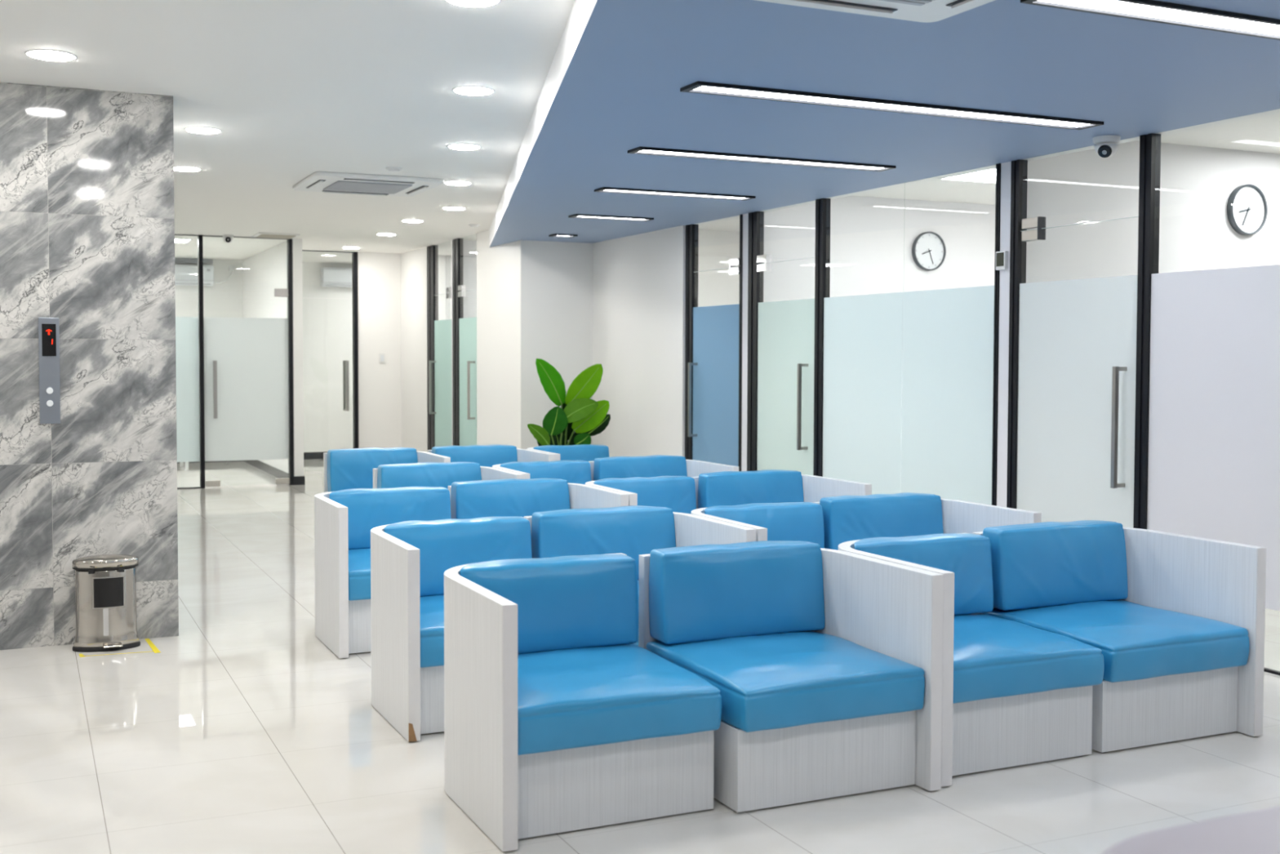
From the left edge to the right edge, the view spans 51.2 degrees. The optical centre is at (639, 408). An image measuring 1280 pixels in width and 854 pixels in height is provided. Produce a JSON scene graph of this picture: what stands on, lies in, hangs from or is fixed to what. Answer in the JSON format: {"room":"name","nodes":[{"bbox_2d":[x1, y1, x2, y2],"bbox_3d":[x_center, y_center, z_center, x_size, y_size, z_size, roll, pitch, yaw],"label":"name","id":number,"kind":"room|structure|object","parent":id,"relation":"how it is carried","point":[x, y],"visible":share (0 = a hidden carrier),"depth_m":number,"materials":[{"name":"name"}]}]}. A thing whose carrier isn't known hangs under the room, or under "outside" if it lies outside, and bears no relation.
{"room":"waiting room","nodes":[
{"label":"waiting room","id":0,"kind":"room"},
{"bbox_2d":[0,81,178,649],"bbox_3d":[-4.578,-0.218,6.927,3.890,2.690,2.380,-1,2,-25],"label":"wall","id":1,"kind":"structure","parent":0,"point":[87,206],"depth_m":6.48,"materials":[{"name":"grey stone"}]},
{"bbox_2d":[38,317,60,423],"bbox_3d":[-2.833,-0.181,6.410,0.091,0.508,0.021,-1,2,-25],"label":"panel","id":2,"kind":"object","parent":1,"relation":"attached to","point":[48,327],"visible":1,"depth_m":6.40,"materials":[{"name":"metal"}]},
{"bbox_2d":[174,259,352,387],"bbox_3d":[-5.048,-0.641,18.099,12.400,2.690,0.120,-1,2,-25],"label":"wall","id":3,"kind":"structure","parent":0,"point":[327,319],"depth_m":18.28,"materials":[{"name":"white paint"}]},
{"bbox_2d":[174,264,235,286],"bbox_3d":[-5.871,-1.754,17.497,1.130,0.285,0.204,-1,2,-25],"label":"air conditioner","id":4,"kind":"object","parent":3,"relation":"attached to","point":[184,274],"visible":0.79,"depth_m":17.43,"materials":[{"name":"white plastic"}]},
{"bbox_2d":[177,459,288,478],"bbox_3d":[-7.151,0.760,15.150,5.676,0.100,3.570,-1,2,-25],"label":"baseboard","id":5,"kind":"structure","parent":3,"relation":"attached to","point":[279,473],"depth_m":16.29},
{"bbox_2d":[302,387,353,452],"bbox_3d":[-2.385,0.128,19.275,6.200,0.880,0.030,-1,2,-25],"label":"frosted panel","id":6,"kind":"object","parent":3,"relation":"attached to","point":[326,426],"depth_m":18.37,"materials":[{"name":"white glass"}]},
{"bbox_2d":[320,266,351,287],"bbox_3d":[-3.975,-1.794,18.370,0.794,0.260,0.203,-1,2,-25],"label":"air conditioner","id":7,"kind":"object","parent":3,"relation":"attached to","point":[330,277],"visible":0.46,"depth_m":18.21,"materials":[{"name":"white plastic"}]},
{"bbox_2d":[242,238,303,475],"bbox_3d":[-4.504,-0.570,16.270,0.104,2.690,3.660,-1,2,-25],"label":"wall pier","id":8,"kind":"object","parent":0,"point":[265,271],"visible":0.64,"depth_m":15.15,"materials":[{"name":"white paint"}]},
{"bbox_2d":[287,238,293,484],"bbox_3d":[-3.822,-0.506,14.615,0.043,2.690,0.100,-1,2,-25],"label":"door frame","id":9,"kind":"structure","parent":8,"relation":"attached to","point":[290,257],"depth_m":14.58,"materials":[{"name":"black metal"}]},
{"bbox_2d":[357,252,451,448],"bbox_3d":[-1.088,-0.611,17.614,5.315,2.690,0.120,-1,2,-25],"label":"wall","id":10,"kind":"structure","parent":0,"point":[379,274],"depth_m":16.57,"materials":[{"name":"white paint"}]},
{"bbox_2d":[302,249,353,410],"bbox_3d":[-3.933,-0.573,16.236,0.904,2.678,0.186,-1,2,-25],"label":"door","id":11,"kind":"structure","parent":10,"relation":"in","point":[345,363],"depth_m":16.32,"materials":[{"name":"clear glass"}]},
{"bbox_2d":[351,251,358,448],"bbox_3d":[-3.500,-0.574,16.436,0.049,2.690,0.100,-1,2,-25],"label":"door frame","id":12,"kind":"structure","parent":10,"relation":"attached to","point":[354,255],"depth_m":16.39,"materials":[{"name":"black metal"}]},
{"bbox_2d":[400,246,427,452],"bbox_3d":[-2.680,-0.561,16.166,0.120,2.690,1.178,-1,2,-25],"label":"wall","id":13,"kind":"structure","parent":0,"point":[413,263],"depth_m":16.11,"materials":[{"name":"white paint"}]},
{"bbox_2d":[426,244,438,449],"bbox_3d":[-2.404,-0.535,15.500,0.060,2.690,0.260,-1,2,-25],"label":"door frame","id":14,"kind":"structure","parent":13,"relation":"attached to","point":[433,250],"depth_m":15.43,"materials":[{"name":"black metal"}]},
{"bbox_2d":[451,240,476,445],"bbox_3d":[0.095,-0.536,15.713,4.760,2.690,0.057,-1,2,-25],"label":"wall partition","id":15,"kind":"structure","parent":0,"point":[469,247],"depth_m":14.74,"materials":[{"name":"white paint"}]},
{"bbox_2d":[428,287,452,446],"bbox_3d":[-2.216,-0.524,15.063,0.174,2.678,0.682,-1,2,-25],"label":"door","id":16,"kind":"structure","parent":15,"relation":"in","point":[442,328],"depth_m":15.09,"materials":[{"name":"clear glass"}]},
{"bbox_2d":[452,238,463,445],"bbox_3d":[-1.990,-0.500,14.604,0.060,2.690,0.205,-1,2,-25],"label":"door frame","id":17,"kind":"structure","parent":15,"relation":"attached to","point":[457,243],"depth_m":14.55,"materials":[{"name":"black metal"}]},
{"bbox_2d":[457,284,476,445],"bbox_3d":[-1.819,-0.491,14.204,0.174,2.678,0.657,-1,2,-25],"label":"door","id":18,"kind":"structure","parent":15,"relation":"in","point":[468,326],"depth_m":14.21,"materials":[{"name":"clear glass"}]},
{"bbox_2d":[476,229,516,446],"bbox_3d":[-1.384,-0.452,13.358,0.120,2.690,1.233,-1,2,-25],"label":"wall column","id":19,"kind":"structure","parent":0,"point":[496,265],"depth_m":13.31,"materials":[{"name":"white paint"}]},
{"bbox_2d":[516,229,739,448],"bbox_3d":[1.010,-0.459,13.717,4.770,2.690,0.120,-1,2,-25],"label":"wall","id":20,"kind":"structure","parent":0,"point":[554,279],"depth_m":12.80,"materials":[{"name":"white paint"}]},
{"bbox_2d":[0,458,1279,853],"bbox_3d":[-0.379,1.158,8.025,12.400,0.120,23.200,-1,2,-25],"label":"floor","id":21,"kind":"structure","parent":0,"point":[246,733],"depth_m":4.53,"materials":[{"name":"tile"}]},
{"bbox_2d":[71,553,140,652],"bbox_3d":[-2.561,0.928,6.412,0.306,0.450,0.201,-1,2,-25],"label":"pedal bin","id":22,"kind":"object","parent":21,"relation":"on","point":[105,584],"visible":1,"depth_m":6.35,"materials":[{"name":"silver metal"}]},
{"bbox_2d":[174,234,200,488],"bbox_3d":[-5.369,-0.483,13.902,1.499,2.690,0.024,-1,2,-25],"label":"window","id":23,"kind":"structure","parent":21,"relation":"on","point":[187,340],"depth_m":14.17,"materials":[{"name":"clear glass"}]},
{"bbox_2d":[197,235,204,488],"bbox_3d":[-4.669,-0.494,14.224,0.042,2.690,0.100,-1,2,-25],"label":"door frame","id":24,"kind":"structure","parent":21,"relation":"on","point":[200,244],"depth_m":14.18,"materials":[{"name":"black metal"}]},
{"bbox_2d":[202,235,289,486],"bbox_3d":[-4.246,-0.506,14.419,0.891,2.678,0.186,-1,2,-25],"label":"door","id":25,"kind":"structure","parent":24,"relation":"attached to","point":[246,396],"depth_m":14.42,"materials":[{"name":"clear glass"}]},
{"bbox_2d":[314,486,451,657],"bbox_3d":[-1.230,0.784,6.694,0.726,0.716,0.793,-1,2,-25],"label":"seat","id":26,"kind":"object","parent":21,"relation":"on","point":[344,520],"visible":0.56,"depth_m":6.52,"materials":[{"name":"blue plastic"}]},
{"bbox_2d":[348,548,370,600],"bbox_3d":[-1.205,0.801,6.689,0.670,0.164,0.727,-1,2,-25],"label":"seat cushion","id":27,"kind":"object","parent":26,"relation":"on","point":[359,559],"depth_m":6.26,"materials":[{"name":"blue leather"}]},
{"bbox_2d":[328,486,451,549],"bbox_3d":[-1.306,0.567,6.947,0.647,0.302,0.159,-1,2,-25],"label":"cushion","id":28,"kind":"object","parent":26,"relation":"on","point":[368,508],"depth_m":6.88,"materials":[{"name":"blue leather"}]},
{"bbox_2d":[323,447,450,492],"bbox_3d":[-1.811,0.666,9.520,0.718,0.735,0.793,-1,2,-25],"label":"seat","id":29,"kind":"object","parent":21,"relation":"on","point":[351,468],"visible":0.27,"depth_m":9.65,"materials":[{"name":"blue leather"}]},
{"bbox_2d":[373,462,524,488],"bbox_3d":[-1.182,0.719,8.165,0.718,0.735,0.793,-1,2,-25],"label":"seat","id":30,"kind":"object","parent":21,"relation":"on","point":[425,473],"visible":0.23,"depth_m":8.33,"materials":[{"name":"blue leather"}]},
{"bbox_2d":[377,462,481,488],"bbox_3d":[-1.315,0.503,8.392,0.647,0.321,0.159,-1,2,-25],"label":"cushion","id":31,"kind":"object","parent":30,"relation":"on","point":[425,473],"depth_m":8.32,"materials":[{"name":"blue leather"}]},
{"bbox_2d":[370,516,532,742],"bbox_3d":[-0.679,0.836,5.348,0.718,0.716,0.795,-1,2,-25],"label":"seat","id":32,"kind":"object","parent":21,"relation":"on","point":[410,560],"visible":0.61,"depth_m":5.15,"materials":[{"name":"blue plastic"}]},
{"bbox_2d":[419,595,444,667],"bbox_3d":[-0.651,0.853,5.346,0.669,0.165,0.725,-1,2,-25],"label":"seat cushion","id":33,"kind":"object","parent":32,"relation":"on","point":[432,606],"depth_m":4.92,"materials":[{"name":"blue leather"}]},
{"bbox_2d":[383,516,532,596],"bbox_3d":[-0.769,0.619,5.594,0.647,0.302,0.161,-1,2,-25],"label":"cushion","id":34,"kind":"object","parent":32,"relation":"on","point":[443,544],"depth_m":5.54,"materials":[{"name":"blue leather"}]},
{"bbox_2d":[427,444,554,466],"bbox_3d":[-1.107,0.656,9.845,0.718,0.734,0.793,-1,2,-25],"label":"seat","id":35,"kind":"object","parent":21,"relation":"on","point":[487,455],"visible":0.14,"depth_m":10.02,"materials":[{"name":"blue leather"}]},
{"bbox_2d":[431,444,517,466],"bbox_3d":[-1.240,0.440,10.070,0.647,0.320,0.161,-1,2,-25],"label":"cushion","id":36,"kind":"object","parent":35,"relation":"on","point":[487,455],"depth_m":10.03,"materials":[{"name":"blue leather"}]},
{"bbox_2d":[448,477,628,519],"bbox_3d":[-0.551,0.763,7.038,0.722,0.735,0.793,-1,2,-25],"label":"seat","id":37,"kind":"object","parent":21,"relation":"on","point":[507,497],"visible":0.22,"depth_m":7.18,"materials":[{"name":"blue leather"}]},
{"bbox_2d":[450,477,569,519],"bbox_3d":[-0.698,0.547,7.259,0.647,0.321,0.159,-1,2,-25],"label":"cushion","id":38,"kind":"object","parent":37,"relation":"on","point":[507,497],"depth_m":7.19,"materials":[{"name":"blue leather"}]},
{"bbox_2d":[492,460,591,484],"bbox_3d":[-0.540,0.717,8.523,0.718,0.716,0.793,-1,2,-25],"label":"seat","id":39,"kind":"object","parent":21,"relation":"on","point":[579,472],"visible":0.19,"depth_m":8.74,"materials":[{"name":"blue leather"}]},
{"bbox_2d":[526,444,608,462],"bbox_3d":[-0.458,0.655,10.172,0.718,0.716,0.793,-1,2,-25],"label":"seat","id":40,"kind":"object","parent":21,"relation":"on","point":[587,452],"visible":0.12,"depth_m":10.38,"materials":[{"name":"blue leather"}]},
{"bbox_2d":[527,358,610,445],"bbox_3d":[-0.624,0.247,12.081,0.640,1.395,0.647,1,2,11],"label":"potted plant","id":41,"kind":"object","parent":21,"relation":"on","point":[582,415],"visible":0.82,"depth_m":12.07,"materials":[{"name":"green plant"}]},
{"bbox_2d":[444,552,721,851],"bbox_3d":[-0.225,0.878,4.271,0.718,0.715,0.793,-1,2,-25],"label":"seat","id":42,"kind":"object","parent":21,"relation":"on","point":[555,722],"visible":1,"depth_m":4.04,"materials":[{"name":"blue leather"}]},
{"bbox_2d":[459,553,638,653],"bbox_3d":[-0.317,0.661,4.518,0.646,0.301,0.157,-1,2,-25],"label":"cushion","id":43,"kind":"object","parent":42,"relation":"on","point":[590,602],"depth_m":4.48,"materials":[{"name":"blue leather"}]},
{"bbox_2d":[517,643,721,755],"bbox_3d":[-0.197,0.894,4.268,0.670,0.166,0.724,-1,2,-25],"label":"seat cushion","id":44,"kind":"object","parent":42,"relation":"on","point":[571,697],"depth_m":4.01,"materials":[{"name":"blue leather"}]},
{"bbox_2d":[524,505,755,645],"bbox_3d":[-0.019,0.817,5.660,0.718,0.734,0.793,-1,2,-25],"label":"seat","id":45,"kind":"object","parent":21,"relation":"on","point":[632,531],"visible":0.23,"depth_m":5.81,"materials":[{"name":"blue leather"}]},
{"bbox_2d":[531,505,675,579],"bbox_3d":[-0.153,0.601,5.887,0.647,0.320,0.159,-1,2,-25],"label":"cushion","id":46,"kind":"object","parent":45,"relation":"on","point":[632,531],"depth_m":5.82,"materials":[{"name":"blue leather"}]},
{"bbox_2d":[632,579,639,645],"bbox_3d":[-0.035,0.844,5.637,0.670,0.164,0.727,-1,2,-25],"label":"seat cushion","id":47,"kind":"object","parent":45,"relation":"on","point":[636,643],"depth_m":5.51,"materials":[{"name":"blue leather"}]},
{"bbox_2d":[585,475,696,513],"bbox_3d":[0.105,0.762,7.358,0.718,0.716,0.793,-1,2,-25],"label":"seat","id":48,"kind":"object","parent":21,"relation":"on","point":[677,493],"visible":0.15,"depth_m":7.58,"materials":[{"name":"blue leather"}]},
{"bbox_2d":[588,454,738,480],"bbox_3d":[0.143,0.699,8.803,0.718,0.734,0.793,-1,2,-25],"label":"seat","id":49,"kind":"object","parent":21,"relation":"on","point":[655,465],"visible":0.16,"depth_m":8.96,"materials":[{"name":"blue leather"}]},
{"bbox_2d":[593,454,687,480],"bbox_3d":[0.010,0.483,9.030,0.647,0.320,0.159,-1,2,-25],"label":"cushion","id":50,"kind":"object","parent":49,"relation":"on","point":[655,465],"depth_m":8.96,"materials":[{"name":"blue leather"}]},
{"bbox_2d":[690,502,824,548],"bbox_3d":[0.641,0.816,5.974,0.720,0.717,0.793,-1,2,-25],"label":"seat","id":51,"kind":"object","parent":21,"relation":"on","point":[783,521],"visible":0.23,"depth_m":6.20,"materials":[{"name":"blue leather"}]},
{"bbox_2d":[691,469,871,508],"bbox_3d":[0.793,0.745,7.628,0.718,0.734,0.793,-1,2,-25],"label":"seat","id":52,"kind":"object","parent":21,"relation":"on","point":[766,486],"visible":0.16,"depth_m":7.78,"materials":[{"name":"blue leather"}]},
{"bbox_2d":[697,469,804,508],"bbox_3d":[0.659,0.529,7.855,0.647,0.320,0.159,-1,2,-25],"label":"cushion","id":53,"kind":"object","parent":52,"relation":"on","point":[766,486],"depth_m":7.78,"materials":[{"name":"blue leather"}]},
{"bbox_2d":[638,540,943,812],"bbox_3d":[0.486,0.862,4.529,0.718,0.733,0.793,-1,2,-25],"label":"seat","id":54,"kind":"object","parent":21,"relation":"on","point":[825,665],"visible":0.92,"depth_m":4.36,"materials":[{"name":"blue leather"}]},
{"bbox_2d":[648,540,825,644],"bbox_3d":[0.352,0.645,4.757,0.647,0.319,0.156,-1,2,-25],"label":"cushion","id":55,"kind":"object","parent":54,"relation":"on","point":[703,593],"depth_m":4.68,"materials":[{"name":"blue leather"}]},
{"bbox_2d":[645,631,924,732],"bbox_3d":[0.470,0.887,4.506,0.670,0.166,0.724,-1,2,-25],"label":"seat cushion","id":56,"kind":"object","parent":54,"relation":"on","point":[766,681],"depth_m":4.28,"materials":[{"name":"blue leather"}]},
{"bbox_2d":[812,492,1041,550],"bbox_3d":[1.326,0.797,6.273,0.718,0.734,0.793,-1,2,-25],"label":"seat","id":57,"kind":"object","parent":21,"relation":"on","point":[846,517],"visible":0.2,"depth_m":6.41,"materials":[{"name":"blue leather"}]},
{"bbox_2d":[819,492,943,550],"bbox_3d":[1.182,0.582,6.493,0.647,0.320,0.161,-1,2,-25],"label":"cushion","id":58,"kind":"object","parent":57,"relation":"on","point":[846,517],"depth_m":6.42,"materials":[{"name":"blue leather"}]},
{"bbox_2d":[838,532,1104,786],"bbox_3d":[1.143,0.860,4.854,0.718,0.716,0.793,-1,2,-25],"label":"seat","id":59,"kind":"object","parent":21,"relation":"on","point":[1014,693],"visible":0.57,"depth_m":4.60,"materials":[{"name":"blue leather"}]},
{"bbox_2d":[853,533,993,615],"bbox_3d":[1.063,0.643,5.105,0.647,0.302,0.159,-1,2,-25],"label":"cushion","id":60,"kind":"object","parent":59,"relation":"on","point":[968,556],"depth_m":5.11,"materials":[{"name":"blue leather"}]},
{"bbox_2d":[952,613,1104,703],"bbox_3d":[1.171,0.877,4.850,0.670,0.164,0.727,-1,2,-25],"label":"seat cushion","id":61,"kind":"object","parent":59,"relation":"on","point":[994,658],"depth_m":4.57,"materials":[{"name":"blue leather"}]},
{"bbox_2d":[973,520,1266,752],"bbox_3d":[1.826,0.840,5.166,0.718,0.735,0.793,-1,2,-25],"label":"seat","id":62,"kind":"object","parent":21,"relation":"on","point":[1176,621],"visible":0.77,"depth_m":5.01,"materials":[{"name":"blue leather"}]},
{"bbox_2d":[982,520,1128,610],"bbox_3d":[1.681,0.625,5.387,0.647,0.321,0.159,-1,2,-25],"label":"cushion","id":63,"kind":"object","parent":62,"relation":"on","point":[1045,565],"depth_m":5.31,"materials":[{"name":"blue leather"}]},
{"bbox_2d":[982,600,1249,682],"bbox_3d":[1.811,0.868,5.143,0.669,0.164,0.727,-1,2,-25],"label":"seat cushion","id":64,"kind":"object","parent":62,"relation":"on","point":[1139,641],"depth_m":4.92,"materials":[{"name":"blue leather"}]},
{"bbox_2d":[1102,805,1279,853],"bbox_3d":[1.632,0.977,2.009,2.180,0.706,0.710,-1,2,-25],"label":"countertop","id":65,"kind":"structure","parent":21,"relation":"on","point":[1258,831],"depth_m":1.94,"materials":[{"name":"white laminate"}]},
{"bbox_2d":[0,0,1279,263],"bbox_3d":[-0.371,-1.650,7.920,12.400,0.120,23.200,-1,2,-25],"label":"ceiling","id":66,"kind":"structure","parent":0,"point":[295,90],"depth_m":6.64,"materials":[{"name":"paint"}]},
{"bbox_2d":[24,48,77,61],"bbox_3d":[-2.519,-1.508,5.715,0.208,0.009,0.208,-1,2,-25],"label":"recessed light","id":67,"kind":"object","parent":66,"relation":"in","point":[42,54],"visible":1,"depth_m":5.68,"materials":[{"name":"white plastic"}]},
{"bbox_2d":[183,126,222,133],"bbox_3d":[-2.483,-1.579,7.596,0.208,0.009,0.208,-1,2,-25],"label":"recessed light","id":68,"kind":"object","parent":66,"relation":"in","point":[202,130],"visible":1,"depth_m":7.56,"materials":[{"name":"white plastic"}]},
{"bbox_2d":[251,232,300,239],"bbox_3d":[-3.852,-1.824,14.142,0.430,0.020,0.460,-1,2,-25],"label":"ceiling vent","id":69,"kind":"object","parent":66,"relation":"in","point":[265,235],"visible":1,"depth_m":14.05,"materials":[{"name":"white plastic"}]},
{"bbox_2d":[293,171,444,196],"bbox_3d":[-2.018,-1.647,9.882,0.930,0.042,0.930,-1,2,-25],"label":"air conditioner","id":70,"kind":"object","parent":66,"relation":"attached to","point":[318,181],"visible":1,"depth_m":9.70,"materials":[{"name":"white plastic"}]},
{"bbox_2d":[323,180,412,194],"bbox_3d":[-2.018,-1.633,9.882,0.539,0.010,0.528,-1,2,-25],"label":"grille","id":71,"kind":"object","parent":70,"relation":"attached to","point":[334,185],"depth_m":9.83,"materials":[{"name":"grey"}]},
{"bbox_2d":[444,0,501,7],"bbox_3d":[-0.602,-1.468,4.800,0.208,0.009,0.208,-1,2,-25],"label":"recessed light","id":72,"kind":"object","parent":66,"relation":"in","point":[473,3],"visible":1,"depth_m":4.83,"materials":[{"name":"white plastic"}]},
{"bbox_2d":[452,85,495,95],"bbox_3d":[-0.803,-1.530,6.449,0.208,0.009,0.208,-1,2,-25],"label":"recessed light","id":73,"kind":"object","parent":66,"relation":"in","point":[466,90],"visible":1,"depth_m":6.42,"materials":[{"name":"white plastic"}]},
{"bbox_2d":[937,168,995,183],"bbox_3d":[2.520,-1.630,9.365,0.600,0.012,0.600,-1,2,-25],"label":"recessed light","id":74,"kind":"object","parent":66,"relation":"in","point":[988,175],"visible":0.24,"depth_m":9.42,"materials":[{"name":"white plastic"}]},
{"bbox_2d":[741,195,995,493],"bbox_3d":[2.626,-0.357,11.135,4.000,2.690,0.098,-1,2,-25],"label":"wall partition","id":75,"kind":"structure","parent":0,"point":[872,239],"depth_m":10.69,"materials":[{"name":"white paint"}]},
{"bbox_2d":[737,213,742,471],"bbox_3d":[0.801,-0.243,10.371,0.060,2.510,0.032,-1,2,-25],"label":"door frame","id":76,"kind":"structure","parent":75,"relation":"attached to","point":[741,215],"depth_m":10.34,"materials":[{"name":"black metal"}]},
{"bbox_2d":[911,231,946,271],"bbox_3d":[2.358,-1.282,10.899,0.316,0.316,0.038,-1,2,-25],"label":"wall clock","id":77,"kind":"object","parent":75,"relation":"attached to","point":[928,248],"visible":1,"depth_m":10.90,"materials":[{"name":"grey plastic"}]},
{"bbox_2d":[488,0,1279,247],"bbox_3d":[0.150,-1.381,4.809,5.786,0.180,17.100,-1,2,-25],"label":"ceiling","id":78,"kind":"structure","parent":0,"point":[618,70],"depth_m":5.66,"materials":[{"name":"blue paint"}]},
{"bbox_2d":[568,213,653,221],"bbox_3d":[-0.224,-1.500,10.517,0.664,0.014,0.160,-1,2,-25],"label":"recessed light","id":79,"kind":"object","parent":78,"relation":"in","point":[575,215],"visible":1,"depth_m":10.50,"materials":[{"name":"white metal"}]},
{"bbox_2d":[577,216,639,219],"bbox_3d":[-0.224,-1.504,10.517,0.604,0.004,0.126,-1,2,-25],"label":"diffuser","id":80,"kind":"object","parent":79,"relation":"attached to","point":[584,217],"depth_m":10.51,"materials":[{"name":"white plastic"}]},
{"bbox_2d":[594,186,755,200],"bbox_3d":[0.244,-1.441,8.983,1.131,0.014,0.160,-1,2,-25],"label":"recessed light","id":81,"kind":"object","parent":78,"relation":"in","point":[603,189],"visible":1,"depth_m":8.96,"materials":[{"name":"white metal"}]},
{"bbox_2d":[603,189,746,199],"bbox_3d":[0.244,-1.445,8.983,1.071,0.004,0.126,-1,2,-25],"label":"diffuser","id":82,"kind":"object","parent":81,"relation":"attached to","point":[645,192],"depth_m":8.97,"materials":[{"name":"white plastic"}]},
{"bbox_2d":[627,146,896,171],"bbox_3d":[0.703,-1.381,7.423,1.623,0.014,0.160,-1,2,-25],"label":"recessed light","id":83,"kind":"object","parent":78,"relation":"in","point":[638,150],"visible":1,"depth_m":7.40,"materials":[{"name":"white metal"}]},
{"bbox_2d":[755,0,995,22],"bbox_3d":[0.716,-1.226,3.699,0.930,0.042,0.930,-1,2,-25],"label":"air conditioner","id":84,"kind":"object","parent":78,"relation":"attached to","point":[918,11],"visible":1,"depth_m":4.09,"materials":[{"name":"white plastic"}]},
{"bbox_2d":[880,0,934,5],"bbox_3d":[0.716,-1.212,3.700,0.539,0.010,0.528,-1,2,-25],"label":"grille","id":85,"kind":"object","parent":84,"relation":"attached to","point":[917,2],"depth_m":4.01,"materials":[{"name":"grey plastic"}]},
{"bbox_2d":[680,80,1103,129],"bbox_3d":[1.167,-1.321,5.870,2.132,0.014,0.160,-1,2,-25],"label":"recessed light","id":86,"kind":"object","parent":78,"relation":"in","point":[700,87],"visible":1,"depth_m":5.81,"materials":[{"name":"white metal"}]},
{"bbox_2d":[1093,134,1120,157],"bbox_3d":[2.332,-1.302,6.679,0.132,0.106,0.132,-1,2,-25],"label":"security camera","id":87,"kind":"object","parent":78,"relation":"attached to","point":[1106,146],"visible":1,"depth_m":6.63,"materials":[{"name":"white plastic"}]},
{"bbox_2d":[1020,0,1279,39],"bbox_3d":[2.030,-1.264,4.420,1.820,0.014,0.160,-1,2,-25],"label":"recessed light","id":88,"kind":"object","parent":78,"relation":"in","point":[1152,11],"visible":1,"depth_m":4.27,"materials":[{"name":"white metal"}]},
{"bbox_2d":[592,108,1279,457],"bbox_3d":[2.959,-0.151,5.713,0.120,2.690,16.060,-1,2,-25],"label":"wall","id":89,"kind":"structure","parent":0,"point":[639,280],"depth_m":11.88,"materials":[{"name":"white paint"}]},
{"bbox_2d":[684,223,698,459],"bbox_3d":[0.430,-0.274,11.176,0.060,2.510,0.118,-1,2,-25],"label":"door frame","id":90,"kind":"structure","parent":89,"relation":"attached to","point":[691,230],"depth_m":11.13,"materials":[{"name":"black metal"}]},
{"bbox_2d":[687,257,739,466],"bbox_3d":[0.614,-0.264,10.749,0.174,2.498,0.804,-1,2,-25],"label":"door","id":91,"kind":"structure","parent":89,"relation":"in","point":[715,433],"depth_m":10.74,"materials":[{"name":"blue glass"}]},
{"bbox_2d":[746,211,764,471],"bbox_3d":[0.879,-0.236,10.203,0.060,2.510,0.133,-1,2,-25],"label":"door frame","id":92,"kind":"structure","parent":89,"relation":"attached to","point":[756,219],"depth_m":10.16,"materials":[{"name":"black metal"}]},
{"bbox_2d":[756,253,814,475],"bbox_3d":[1.068,-0.225,9.765,0.174,2.498,0.812,-1,2,-25],"label":"door","id":93,"kind":"structure","parent":89,"relation":"in","point":[786,328],"depth_m":9.76,"materials":[{"name":"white glass"}]},
{"bbox_2d":[813,198,831,476],"bbox_3d":[1.271,-0.203,9.353,0.060,2.510,0.100,-1,2,-25],"label":"door frame","id":94,"kind":"structure","parent":89,"relation":"attached to","point":[822,252],"depth_m":9.31,"materials":[{"name":"black metal"}]},
{"bbox_2d":[822,292,902,494],"bbox_3d":[1.473,-0.185,8.887,0.024,2.510,0.917,-1,2,-25],"label":"frosted glass panel","id":95,"kind":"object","parent":89,"relation":"in","point":[862,394],"depth_m":8.85,"materials":[{"name":"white glass"}]},
{"bbox_2d":[901,285,994,505],"bbox_3d":[1.852,-0.153,8.066,0.024,2.510,0.893,-1,2,-25],"label":"frosted glass panel","id":96,"kind":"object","parent":89,"relation":"in","point":[948,336],"depth_m":8.04,"materials":[{"name":"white glass"}]},
{"bbox_2d":[995,250,1008,270],"bbox_3d":[2.048,-0.837,7.563,0.026,0.105,0.080,-1,2,-25],"label":"thermostat","id":97,"kind":"object","parent":89,"relation":"attached to","point":[1002,257],"visible":1,"depth_m":7.54,"materials":[{"name":"white plastic"}]},
{"bbox_2d":[1006,159,1027,508],"bbox_3d":[2.118,-0.132,7.518,0.060,2.510,0.066,-1,2,-25],"label":"door frame","id":98,"kind":"structure","parent":89,"relation":"attached to","point":[1019,176],"depth_m":7.48,"materials":[{"name":"black metal"}]},
{"bbox_2d":[1016,215,1138,528],"bbox_3d":[2.306,-0.121,7.082,0.174,2.498,0.877,-1,2,-25],"label":"door","id":99,"kind":"structure","parent":89,"relation":"in","point":[1077,337],"depth_m":7.06,"materials":[{"name":"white glass"}]},
{"bbox_2d":[1133,133,1160,528],"bbox_3d":[2.519,-0.098,6.650,0.060,2.510,0.078,-1,2,-25],"label":"door frame","id":100,"kind":"structure","parent":89,"relation":"attached to","point":[1149,144],"depth_m":6.62,"materials":[{"name":"black metal"}]},
{"bbox_2d":[1146,264,1279,675],"bbox_3d":[2.868,-0.067,5.864,0.024,2.510,1.644,-1,2,-25],"label":"frosted glass panel","id":101,"kind":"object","parent":89,"relation":"in","point":[1214,468],"depth_m":6.23,"materials":[{"name":"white glass"}]},
{"bbox_2d":[996,140,1279,506],"bbox_3d":[3.880,-0.251,8.417,4.000,2.690,0.093,-1,2,-25],"label":"wall partition","id":102,"kind":"structure","parent":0,"point":[1197,183],"depth_m":7.85,"materials":[{"name":"white paint"}]},
{"bbox_2d":[991,163,1000,506],"bbox_3d":[2.057,-0.137,7.651,0.060,2.510,0.032,-1,2,-25],"label":"door frame","id":103,"kind":"structure","parent":102,"relation":"attached to","point":[997,204],"depth_m":7.63,"materials":[{"name":"black metal"}]},
{"bbox_2d":[1226,184,1267,235],"bbox_3d":[3.749,-1.225,8.245,0.310,0.310,0.038,-1,2,-25],"label":"wall clock","id":104,"kind":"object","parent":102,"relation":"attached to","point":[1246,206],"visible":1,"depth_m":8.24,"materials":[{"name":"grey plastic"}]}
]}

